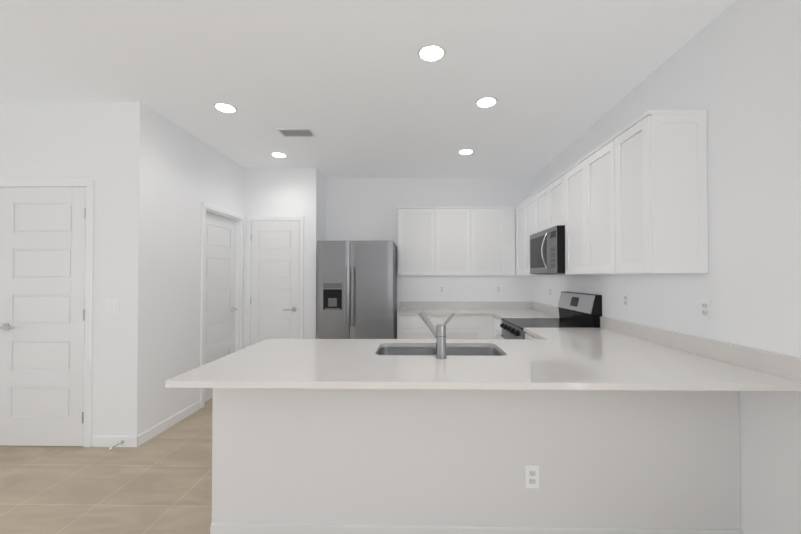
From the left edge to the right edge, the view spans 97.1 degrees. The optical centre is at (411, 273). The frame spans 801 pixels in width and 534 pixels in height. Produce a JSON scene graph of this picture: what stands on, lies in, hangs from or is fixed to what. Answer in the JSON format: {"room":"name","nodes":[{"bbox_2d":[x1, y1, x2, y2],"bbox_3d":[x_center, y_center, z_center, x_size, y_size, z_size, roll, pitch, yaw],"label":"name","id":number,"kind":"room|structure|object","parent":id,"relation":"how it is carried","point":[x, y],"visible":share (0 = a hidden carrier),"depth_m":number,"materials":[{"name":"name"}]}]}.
{"room":"kitchen","nodes":[
{"label":"kitchen","id":0,"kind":"room"},
{"bbox_2d":[0,398,212,533],"bbox_3d":[-1.495,1.419,0.743,6.540,0.100,8.910,0,-1,1],"label":"floor","id":1,"kind":"structure","parent":0,"point":[161,483],"depth_m":2.30,"materials":[{"name":"tile"}]},
{"bbox_2d":[317,241,396,338],"bbox_3d":[-0.664,0.515,4.586,0.915,1.800,0.858,0,-1,1],"label":"refrigerator","id":2,"kind":"object","parent":1,"relation":"on","point":[356,289],"visible":0.71,"depth_m":4.21,"materials":[{"name":"grey metal"}]},
{"bbox_2d":[397,315,494,338],"bbox_3d":[0.441,0.975,4.732,1.222,0.884,0.631,0,-1,1],"label":"base cabinet","id":3,"kind":"object","parent":1,"relation":"on","point":[457,327],"visible":0.42,"depth_m":4.43,"materials":[{"name":"white paint"}]},
{"bbox_2d":[397,302,492,315],"bbox_3d":[0.774,0.467,4.727,1.898,0.130,0.643,0,-1,1],"label":"countertop","id":4,"kind":"structure","parent":3,"relation":"on","point":[405,308],"depth_m":5.02,"materials":[{"name":"white stone"}]},
{"bbox_2d":[494,317,501,338],"bbox_3d":[1.375,0.972,4.465,0.686,0.884,1.132,0,-1,1],"label":"base cabinet","id":5,"kind":"object","parent":1,"relation":"on","point":[497,327],"visible":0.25,"depth_m":4.25,"materials":[{"name":"white paint"}]},
{"bbox_2d":[493,302,558,318],"bbox_3d":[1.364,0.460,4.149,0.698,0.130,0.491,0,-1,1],"label":"countertop","id":6,"kind":"structure","parent":5,"relation":"on","point":[500,309],"depth_m":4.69,"materials":[{"name":"white stone"}]},
{"bbox_2d":[525,333,537,338],"bbox_3d":[1.346,0.952,2.823,0.686,0.884,0.627,0,-1,1],"label":"base cabinet","id":7,"kind":"object","parent":1,"relation":"on","point":[528,336],"visible":0.06,"depth_m":3.02,"materials":[{"name":"white paint"}]},
{"bbox_2d":[497,292,601,338],"bbox_3d":[1.312,0.800,3.520,0.779,1.205,0.757,0,-1,1],"label":"range","id":8,"kind":"object","parent":1,"relation":"on","point":[580,310],"visible":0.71,"depth_m":3.42,"materials":[{"name":"grey metal"}]},
{"bbox_2d":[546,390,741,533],"bbox_3d":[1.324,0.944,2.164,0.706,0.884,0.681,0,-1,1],"label":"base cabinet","id":9,"kind":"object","parent":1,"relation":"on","point":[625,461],"depth_m":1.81,"materials":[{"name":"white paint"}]},
{"bbox_2d":[165,322,800,390],"bbox_3d":[0.312,0.435,2.029,2.728,0.130,1.050,0,-1,1],"label":"countertop","id":10,"kind":"structure","parent":9,"relation":"on","point":[611,354],"depth_m":1.77,"materials":[{"name":"white stone"}]},
{"bbox_2d":[419,311,454,358],"bbox_3d":[0.144,0.342,2.025,0.200,0.253,0.183,0,-1,1],"label":"faucet","id":11,"kind":"object","parent":10,"relation":"on","point":[439,332],"visible":1,"depth_m":1.95,"materials":[{"name":"silver metal"}]},
{"bbox_2d":[377,347,502,355],"bbox_3d":[0.176,0.603,2.214,0.830,0.200,0.450,0,-1,1],"label":"double-bowl sink","id":12,"kind":"object","parent":10,"relation":"in","point":[468,351],"visible":0.06,"depth_m":2.41,"materials":[{"name":"silver metal"}]},
{"bbox_2d":[525,465,538,487],"bbox_3d":[0.619,1.042,1.809,0.070,0.115,0.009,0,-1,1],"label":"outlet","id":13,"kind":"object","parent":9,"relation":"attached to","point":[531,476],"visible":1,"depth_m":1.81,"materials":[{"name":"white plastic"}]},
{"bbox_2d":[521,314,625,321],"bbox_3d":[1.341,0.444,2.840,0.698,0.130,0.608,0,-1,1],"label":"countertop","id":14,"kind":"structure","parent":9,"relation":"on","point":[602,319],"depth_m":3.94,"materials":[{"name":"white stone"}]},
{"bbox_2d":[0,102,243,445],"bbox_3d":[-3.387,0.014,4.066,2.400,2.790,2.365,0,-1,1],"label":"wall","id":15,"kind":"structure","parent":0,"point":[157,178],"depth_m":2.89,"materials":[{"name":"white paint"}]},
{"bbox_2d":[0,187,85,445],"bbox_3d":[-2.982,0.346,2.831,0.713,2.081,0.080,0,-1,1],"label":"closet door","id":16,"kind":"structure","parent":15,"relation":"in","point":[42,278],"depth_m":2.86,"materials":[{"name":"white paint"}]},
{"bbox_2d":[0,179,93,446],"bbox_3d":[-2.985,0.317,2.863,0.822,2.155,0.020,0,-1,1],"label":"door frame","id":17,"kind":"structure","parent":15,"relation":"attached to","point":[88,184],"depth_m":2.85,"materials":[{"name":"white paint"}]},
{"bbox_2d":[105,299,119,312],"bbox_3d":[-2.415,0.265,2.857,0.115,0.115,0.010,0,-1,1],"label":"switch plate","id":18,"kind":"object","parent":15,"relation":"attached to","point":[112,305],"visible":1,"depth_m":2.86,"materials":[{"name":"white plastic"}]},
{"bbox_2d":[93,436,132,446],"bbox_3d":[-2.383,1.352,2.843,0.350,0.085,0.012,0,-1,1],"label":"baseboard","id":19,"kind":"structure","parent":15,"relation":"attached to","point":[98,441],"depth_m":2.84,"materials":[{"name":"white paint"}]},
{"bbox_2d":[109,440,124,449],"bbox_3d":[-2.324,1.355,2.791,0.054,0.037,0.090,0,-1,1],"label":"doorstop","id":20,"kind":"object","parent":19,"relation":"attached to","point":[121,442],"visible":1,"depth_m":2.80,"materials":[{"name":"silver metal"}]},
{"bbox_2d":[133,401,199,446],"bbox_3d":[-2.195,1.357,3.245,0.012,0.085,0.822,0,-1,1],"label":"baseboard","id":21,"kind":"structure","parent":15,"relation":"attached to","point":[133,441],"depth_m":3.14,"materials":[{"name":"white paint"}]},
{"bbox_2d":[205,212,236,401],"bbox_3d":[-2.211,0.367,4.124,0.080,2.069,0.732,0,-1,1],"label":"hall door","id":22,"kind":"structure","parent":15,"relation":"in","point":[220,308],"depth_m":4.13,"materials":[{"name":"white paint"}]},
{"bbox_2d":[250,221,299,344],"bbox_3d":[-1.760,0.366,4.539,0.631,2.081,0.080,0,-1,1],"label":"pantry door","id":23,"kind":"structure","parent":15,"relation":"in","point":[275,266],"depth_m":4.57,"materials":[{"name":"white paint"}]},
{"bbox_2d":[243,167,326,348],"bbox_3d":[-1.699,0.023,4.842,0.948,2.790,0.515,0,-1,1],"label":"wall","id":24,"kind":"structure","parent":0,"point":[295,191],"depth_m":4.59,"materials":[{"name":"white paint"}]},
{"bbox_2d":[0,0,734,177],"bbox_3d":[-1.495,-1.470,0.777,6.540,0.100,8.910,0,-1,1],"label":"ceiling","id":25,"kind":"structure","parent":0,"point":[361,88],"depth_m":2.43,"materials":[{"name":"white paint"}]},
{"bbox_2d":[213,102,237,112],"bbox_3d":[-1.562,-1.390,2.975,0.184,0.007,0.184,0,-1,1],"label":"recessed light","id":26,"kind":"object","parent":25,"relation":"in","point":[224,107],"visible":1,"depth_m":2.96,"materials":[{"name":"white paint"}]},
{"bbox_2d":[271,152,286,157],"bbox_3d":[-1.539,-1.376,4.120,0.184,0.007,0.184,0,-1,1],"label":"recessed light","id":27,"kind":"object","parent":25,"relation":"in","point":[279,154],"visible":1,"depth_m":4.09,"materials":[{"name":"white paint"}]},
{"bbox_2d":[274,128,317,137],"bbox_3d":[-1.129,-1.381,3.490,0.360,0.012,0.210,0,-1,1],"label":"ceiling vent","id":28,"kind":"object","parent":25,"relation":"in","point":[296,132],"visible":1,"depth_m":3.47,"materials":[{"name":"grey metal"}]},
{"bbox_2d":[417,43,445,61],"bbox_3d":[0.130,-1.399,2.251,0.184,0.007,0.184,0,-1,1],"label":"recessed light","id":29,"kind":"object","parent":25,"relation":"in","point":[430,52],"visible":1,"depth_m":2.24,"materials":[{"name":"white paint"}]},
{"bbox_2d":[458,149,473,154],"bbox_3d":[0.623,-1.378,4.017,0.184,0.007,0.184,0,-1,1],"label":"recessed light","id":30,"kind":"object","parent":25,"relation":"in","point":[465,151],"visible":1,"depth_m":3.99,"materials":[{"name":"white paint"}]},
{"bbox_2d":[475,96,497,106],"bbox_3d":[0.613,-1.391,2.880,0.184,0.007,0.184,0,-1,1],"label":"recessed light","id":31,"kind":"object","parent":25,"relation":"in","point":[487,101],"visible":1,"depth_m":2.86,"materials":[{"name":"white paint"}]},
{"bbox_2d":[326,177,532,311],"bbox_3d":[-0.218,0.027,5.133,3.900,2.790,0.120,0,-1,1],"label":"wall","id":32,"kind":"structure","parent":0,"point":[361,209],"depth_m":5.08,"materials":[{"name":"white paint"}]},
{"bbox_2d":[440,285,443,292],"bbox_3d":[0.441,0.231,5.054,0.070,0.115,0.009,0,-1,1],"label":"electrical outlet","id":33,"kind":"object","parent":32,"relation":"attached to","point":[441,288],"visible":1,"depth_m":5.05,"materials":[{"name":"white plastic"}]},
{"bbox_2d":[398,206,514,275],"bbox_3d":[0.608,-0.428,4.896,1.573,0.924,0.329,0,-1,1],"label":"upper cabinet","id":34,"kind":"object","parent":32,"relation":"attached to","point":[456,241],"visible":1,"depth_m":4.74,"materials":[{"name":"white paint"}]},
{"bbox_2d":[496,285,500,292],"bbox_3d":[1.246,0.231,5.040,0.070,0.115,0.009,0,-1,1],"label":"electrical outlet","id":35,"kind":"object","parent":32,"relation":"attached to","point":[498,288],"visible":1,"depth_m":5.04,"materials":[{"name":"white plastic"}]},
{"bbox_2d":[532,0,800,533],"bbox_3d":[1.714,-0.026,0.704,0.120,2.790,8.910,0,-1,1],"label":"wall","id":36,"kind":"structure","parent":0,"point":[733,69],"depth_m":1.76,"materials":[{"name":"white paint"}]},
{"bbox_2d":[515,202,522,275],"bbox_3d":[1.555,-0.433,4.479,0.324,0.924,0.455,0,-1,1],"label":"upper cabinet","id":37,"kind":"object","parent":36,"relation":"attached to","point":[519,208],"depth_m":4.59,"materials":[{"name":"white paint"}]},
{"bbox_2d":[535,187,542,232],"bbox_3d":[1.541,-0.664,3.694,0.324,0.480,0.439,0,-1,1],"label":"upper cabinet","id":38,"kind":"object","parent":36,"relation":"attached to","point":[538,194],"depth_m":3.84,"materials":[{"name":"white paint"}]},
{"bbox_2d":[523,193,562,275],"bbox_3d":[1.549,-0.437,4.140,0.324,0.924,0.458,0,-1,1],"label":"upper cabinet","id":39,"kind":"object","parent":36,"relation":"attached to","point":[529,203],"depth_m":4.22,"materials":[{"name":"white paint"}]},
{"bbox_2d":[543,172,562,229],"bbox_3d":[1.536,-0.668,3.372,0.324,0.480,0.439,0,-1,1],"label":"upper cabinet","id":40,"kind":"object","parent":36,"relation":"attached to","point":[553,190],"depth_m":3.44,"materials":[{"name":"white paint"}]},
{"bbox_2d":[530,225,564,273],"bbox_3d":[1.470,-0.208,3.530,0.461,0.429,0.755,0,-1,1],"label":"microwave","id":41,"kind":"object","parent":40,"relation":"attached to","point":[547,251],"visible":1,"depth_m":3.35,"materials":[{"name":"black metal"}]},
{"bbox_2d":[563,161,578,274],"bbox_3d":[1.528,-0.452,2.921,0.324,0.924,0.459,0,-1,1],"label":"upper cabinet","id":42,"kind":"object","parent":36,"relation":"attached to","point":[571,175],"depth_m":3.04,"materials":[{"name":"white paint"}]},
{"bbox_2d":[579,141,606,274],"bbox_3d":[1.521,-0.456,2.549,0.324,0.924,0.519,0,-1,1],"label":"upper cabinet","id":43,"kind":"object","parent":36,"relation":"attached to","point":[592,167],"depth_m":2.66,"materials":[{"name":"white paint"}]},
{"bbox_2d":[623,293,628,307],"bbox_3d":[1.685,0.214,2.777,0.009,0.115,0.070,0,-1,1],"label":"electrical outlet","id":44,"kind":"object","parent":36,"relation":"attached to","point":[625,300],"visible":1,"depth_m":2.77,"materials":[{"name":"white plastic"}]},
{"bbox_2d":[607,110,707,274],"bbox_3d":[1.515,-0.460,2.204,0.324,0.924,0.410,0,-1,1],"label":"upper cabinet","id":45,"kind":"object","parent":36,"relation":"attached to","point":[631,198],"depth_m":2.01,"materials":[{"name":"white paint"}]},
{"bbox_2d":[700,299,710,319],"bbox_3d":[1.672,0.204,2.012,0.009,0.115,0.070,0,-1,1],"label":"electrical outlet","id":46,"kind":"object","parent":36,"relation":"attached to","point":[705,308],"visible":1,"depth_m":2.01,"materials":[{"name":"white plastic"}]}
]}

